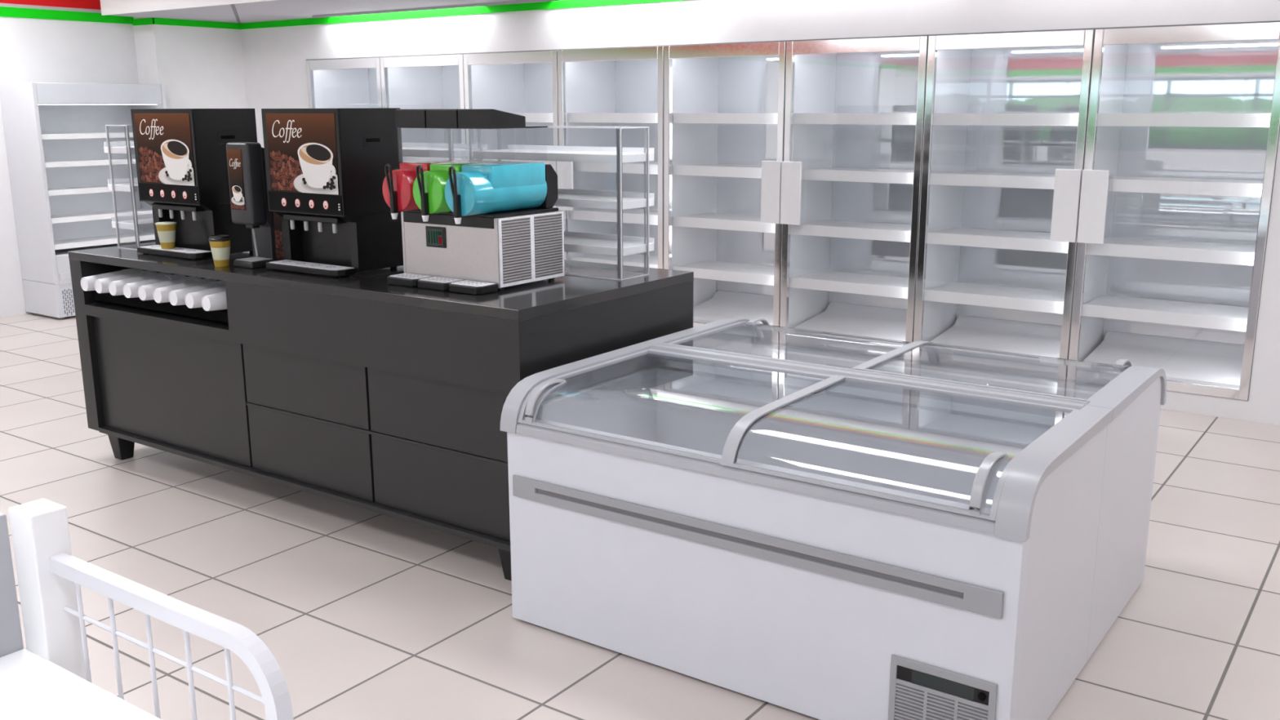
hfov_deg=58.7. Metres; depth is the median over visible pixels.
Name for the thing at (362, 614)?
floor
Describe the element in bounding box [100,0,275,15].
trim
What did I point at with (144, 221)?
shelf
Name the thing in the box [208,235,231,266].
cup
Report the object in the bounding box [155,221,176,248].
cup
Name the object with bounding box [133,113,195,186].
poster
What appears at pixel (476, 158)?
shelf
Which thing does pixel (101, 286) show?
cup stack
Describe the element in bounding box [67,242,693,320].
countertop
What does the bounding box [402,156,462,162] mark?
shelf
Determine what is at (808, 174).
shelf
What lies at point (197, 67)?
wall
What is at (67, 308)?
vent grille
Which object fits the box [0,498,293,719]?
display stand
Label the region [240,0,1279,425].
wall
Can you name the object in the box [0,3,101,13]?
trim
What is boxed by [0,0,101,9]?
trim
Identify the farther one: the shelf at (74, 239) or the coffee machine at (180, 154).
the shelf at (74, 239)
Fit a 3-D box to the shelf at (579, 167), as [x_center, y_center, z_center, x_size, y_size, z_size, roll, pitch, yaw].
[-0.040,-1.391,8.182,0.834,0.068,0.472,9,15,34]
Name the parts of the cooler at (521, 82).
panel, door handle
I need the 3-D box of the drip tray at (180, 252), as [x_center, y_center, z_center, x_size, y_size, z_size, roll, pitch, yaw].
[-2.016,-0.469,4.929,0.433,0.025,0.097,9,15,34]
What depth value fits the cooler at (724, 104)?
7.88 m
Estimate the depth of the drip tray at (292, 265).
4.37 m
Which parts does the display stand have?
panel, post, guard rail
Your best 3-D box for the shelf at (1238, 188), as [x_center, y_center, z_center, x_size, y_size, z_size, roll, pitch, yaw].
[2.924,-0.943,6.125,0.834,0.068,0.472,9,15,34]
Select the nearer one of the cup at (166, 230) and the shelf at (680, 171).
the cup at (166, 230)
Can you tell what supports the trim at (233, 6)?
attached to the wall at (274, 63)
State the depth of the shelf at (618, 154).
4.33 m
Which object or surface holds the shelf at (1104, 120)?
attached to the cooler at (1183, 129)
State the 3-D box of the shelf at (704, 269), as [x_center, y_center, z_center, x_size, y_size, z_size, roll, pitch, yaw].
[0.703,-0.605,7.818,0.834,0.068,0.472,9,15,34]
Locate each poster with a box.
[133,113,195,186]
[226,149,245,210]
[265,113,339,195]
[272,211,284,260]
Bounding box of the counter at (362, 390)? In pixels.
[67,242,693,581]
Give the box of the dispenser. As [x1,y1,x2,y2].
[226,142,276,268]
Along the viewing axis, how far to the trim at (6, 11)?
8.92 m
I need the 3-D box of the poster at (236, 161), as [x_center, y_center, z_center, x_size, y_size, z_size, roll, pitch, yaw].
[-1.605,-0.717,4.526,0.090,0.238,0.002,9,15,34]
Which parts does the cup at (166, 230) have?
lid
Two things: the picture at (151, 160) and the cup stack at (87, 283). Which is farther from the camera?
the cup stack at (87, 283)
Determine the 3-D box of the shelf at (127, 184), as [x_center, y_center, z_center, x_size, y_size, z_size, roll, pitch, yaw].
[-2.161,-0.841,5.376,0.200,0.050,0.628,9,15,34]
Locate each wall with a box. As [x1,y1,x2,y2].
[0,16,138,317]
[133,17,247,108]
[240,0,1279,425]
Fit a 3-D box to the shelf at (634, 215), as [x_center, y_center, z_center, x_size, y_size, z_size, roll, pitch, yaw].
[-0.039,-1.052,8.257,0.834,0.068,0.472,9,15,34]
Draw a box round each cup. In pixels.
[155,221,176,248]
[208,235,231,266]
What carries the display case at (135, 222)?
on the counter at (362, 390)
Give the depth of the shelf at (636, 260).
8.32 m
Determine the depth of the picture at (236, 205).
4.55 m
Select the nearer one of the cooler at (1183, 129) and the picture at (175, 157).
the picture at (175, 157)
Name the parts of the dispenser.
spout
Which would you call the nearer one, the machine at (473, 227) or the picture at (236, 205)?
the machine at (473, 227)
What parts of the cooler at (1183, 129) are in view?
door handle, deck plate, panel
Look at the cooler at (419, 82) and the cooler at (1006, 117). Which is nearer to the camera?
the cooler at (1006, 117)
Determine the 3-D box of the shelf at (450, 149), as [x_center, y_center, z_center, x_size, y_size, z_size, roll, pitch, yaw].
[-0.971,-0.898,4.854,0.684,0.048,0.210,9,15,34]
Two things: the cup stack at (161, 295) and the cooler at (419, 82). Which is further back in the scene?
the cooler at (419, 82)
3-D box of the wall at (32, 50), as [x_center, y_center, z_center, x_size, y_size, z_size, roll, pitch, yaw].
[-7.695,-0.821,5.038,0.150,2.660,16.600,9,15,34]
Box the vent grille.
[59,286,75,317]
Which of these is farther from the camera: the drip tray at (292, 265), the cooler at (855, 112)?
the cooler at (855, 112)
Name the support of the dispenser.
on the counter at (362, 390)
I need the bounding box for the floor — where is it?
[0,313,1279,719]
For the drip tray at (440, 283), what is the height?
0.030 m
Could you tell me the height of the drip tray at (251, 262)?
0.028 m
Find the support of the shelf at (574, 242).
attached to the display rack
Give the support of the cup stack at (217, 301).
on the counter at (362, 390)
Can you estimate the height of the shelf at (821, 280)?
0.068 m
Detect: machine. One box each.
[130,108,257,259]
[261,107,403,277]
[382,108,564,294]
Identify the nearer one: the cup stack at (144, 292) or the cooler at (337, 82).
the cup stack at (144, 292)
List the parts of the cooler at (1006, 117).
deck plate, panel, door handle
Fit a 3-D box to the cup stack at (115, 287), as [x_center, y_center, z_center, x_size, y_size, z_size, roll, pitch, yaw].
[-2.183,-0.330,4.983,0.085,0.085,0.267,9,15,34]
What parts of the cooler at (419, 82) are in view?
panel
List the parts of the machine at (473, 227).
tap handle, lid, tap handle, control panel, lid, panel, tap handle, lid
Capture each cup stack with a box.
[80,268,142,291]
[94,270,156,293]
[108,271,171,295]
[123,274,186,297]
[137,275,201,300]
[152,278,217,302]
[168,280,225,305]
[184,285,226,308]
[200,291,226,311]
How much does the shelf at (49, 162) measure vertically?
0.040 m
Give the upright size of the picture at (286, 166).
0.155 m
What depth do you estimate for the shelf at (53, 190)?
8.94 m
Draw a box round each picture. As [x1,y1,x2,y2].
[137,146,165,183]
[158,139,194,186]
[231,185,244,205]
[231,200,244,210]
[269,150,302,191]
[274,230,284,259]
[293,142,338,195]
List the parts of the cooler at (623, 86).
door handle, panel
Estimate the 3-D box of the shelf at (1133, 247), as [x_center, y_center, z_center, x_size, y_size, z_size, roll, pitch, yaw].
[2.925,-0.604,6.201,0.834,0.068,0.472,9,15,34]
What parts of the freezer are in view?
lid handle, trim, panel, lid frame, trim, panel, rail, lid handle, panel, lid frame, glass lid, lid frame, rail, lid handle, lid frame, glass lid, trim, panel, lid handle, panel, trim, panel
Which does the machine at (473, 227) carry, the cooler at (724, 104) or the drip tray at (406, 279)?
the drip tray at (406, 279)
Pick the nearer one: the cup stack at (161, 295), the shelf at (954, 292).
the cup stack at (161, 295)
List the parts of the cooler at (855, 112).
door handle, deck plate, panel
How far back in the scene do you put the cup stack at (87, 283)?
5.03 m
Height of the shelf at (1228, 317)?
0.068 m
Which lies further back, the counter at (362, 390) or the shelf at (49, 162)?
the shelf at (49, 162)
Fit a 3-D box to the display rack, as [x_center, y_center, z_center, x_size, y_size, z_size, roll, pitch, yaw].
[-0.308,-0.628,4.426,0.747,0.552,0.221,9,15,34]
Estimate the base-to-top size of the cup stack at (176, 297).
0.085 m
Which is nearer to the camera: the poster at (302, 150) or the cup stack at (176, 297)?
the poster at (302, 150)
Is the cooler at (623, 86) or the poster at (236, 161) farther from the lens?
the cooler at (623, 86)
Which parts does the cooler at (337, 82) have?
panel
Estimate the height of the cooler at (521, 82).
1.884 m
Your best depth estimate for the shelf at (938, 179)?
6.53 m
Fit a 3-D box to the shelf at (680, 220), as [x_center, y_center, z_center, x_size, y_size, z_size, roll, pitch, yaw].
[0.702,-0.940,7.743,0.834,0.068,0.472,9,15,34]
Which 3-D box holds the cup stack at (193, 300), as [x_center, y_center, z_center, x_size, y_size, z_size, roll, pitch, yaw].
[-1.730,-0.261,4.668,0.085,0.085,0.267,9,15,34]
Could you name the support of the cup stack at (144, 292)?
on the counter at (362, 390)
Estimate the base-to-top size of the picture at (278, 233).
0.143 m
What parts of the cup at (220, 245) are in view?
lid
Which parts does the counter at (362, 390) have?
leg, door, drawer, drawer, rail, drawer, drawer, leg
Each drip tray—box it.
[137,244,213,258]
[233,257,275,268]
[266,259,356,276]
[386,272,431,287]
[417,276,464,290]
[448,280,497,294]
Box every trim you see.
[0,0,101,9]
[0,0,679,29]
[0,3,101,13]
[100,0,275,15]
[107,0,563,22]
[230,4,240,23]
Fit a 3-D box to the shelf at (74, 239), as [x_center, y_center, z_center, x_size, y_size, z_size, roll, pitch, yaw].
[-4.364,-0.976,9.214,0.431,0.040,1.015,9,15,34]
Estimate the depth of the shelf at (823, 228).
7.13 m
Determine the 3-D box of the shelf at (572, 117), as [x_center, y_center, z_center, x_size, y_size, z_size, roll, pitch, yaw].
[-0.041,-1.727,8.107,0.834,0.068,0.472,9,15,34]
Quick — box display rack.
[468,125,653,280]
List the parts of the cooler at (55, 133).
panel, control plate, panel, panel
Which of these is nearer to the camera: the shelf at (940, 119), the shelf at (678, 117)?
the shelf at (940, 119)
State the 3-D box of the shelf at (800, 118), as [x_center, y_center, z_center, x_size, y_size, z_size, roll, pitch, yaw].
[1.441,-1.502,7.079,0.834,0.068,0.472,9,15,34]
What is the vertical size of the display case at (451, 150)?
0.552 m
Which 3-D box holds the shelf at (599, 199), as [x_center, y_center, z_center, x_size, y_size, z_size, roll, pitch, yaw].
[-0.304,-0.633,4.428,0.729,0.048,0.210,9,15,34]
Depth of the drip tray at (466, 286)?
3.91 m
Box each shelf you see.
[41,132,133,139]
[44,158,135,168]
[48,185,117,195]
[50,208,152,223]
[53,231,155,249]
[103,141,134,154]
[107,177,138,191]
[111,213,154,230]
[401,142,488,157]
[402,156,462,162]
[473,144,653,163]
[475,158,542,162]
[511,112,553,122]
[554,188,653,209]
[564,231,653,256]
[567,112,657,123]
[568,208,657,225]
[569,253,657,268]
[573,161,657,174]
[672,213,775,233]
[672,260,774,285]
[673,112,777,124]
[673,164,761,177]
[789,270,908,298]
[791,219,911,242]
[794,112,916,124]
[801,167,913,184]
[924,281,1064,314]
[927,227,1068,253]
[930,171,1055,189]
[933,113,1078,125]
[1081,294,1248,332]
[1087,236,1255,266]
[1097,113,1271,127]
[1107,176,1262,197]
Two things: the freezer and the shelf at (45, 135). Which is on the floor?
the freezer
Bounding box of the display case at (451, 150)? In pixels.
[401,128,488,160]
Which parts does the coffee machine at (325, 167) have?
door, button panel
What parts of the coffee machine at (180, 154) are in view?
door, button panel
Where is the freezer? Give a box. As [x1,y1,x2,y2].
[500,317,1166,719]
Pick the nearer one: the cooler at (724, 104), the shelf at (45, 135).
the cooler at (724, 104)
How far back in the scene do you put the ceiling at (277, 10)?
8.51 m
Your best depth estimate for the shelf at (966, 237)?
6.62 m
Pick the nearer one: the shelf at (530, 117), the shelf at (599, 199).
the shelf at (599, 199)
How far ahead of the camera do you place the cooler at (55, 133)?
8.91 m
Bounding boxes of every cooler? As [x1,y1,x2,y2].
[0,82,166,319]
[305,56,382,108]
[379,53,466,162]
[462,49,559,210]
[556,44,664,269]
[663,40,786,340]
[779,35,928,357]
[912,27,1094,377]
[1066,20,1279,400]
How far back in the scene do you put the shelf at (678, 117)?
7.41 m
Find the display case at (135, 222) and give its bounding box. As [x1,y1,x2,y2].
[103,124,155,249]
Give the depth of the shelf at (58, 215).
9.14 m
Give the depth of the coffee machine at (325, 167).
4.34 m
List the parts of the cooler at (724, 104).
deck plate, panel, door handle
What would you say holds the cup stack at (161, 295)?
on the counter at (362, 390)
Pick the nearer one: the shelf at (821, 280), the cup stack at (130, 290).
the cup stack at (130, 290)

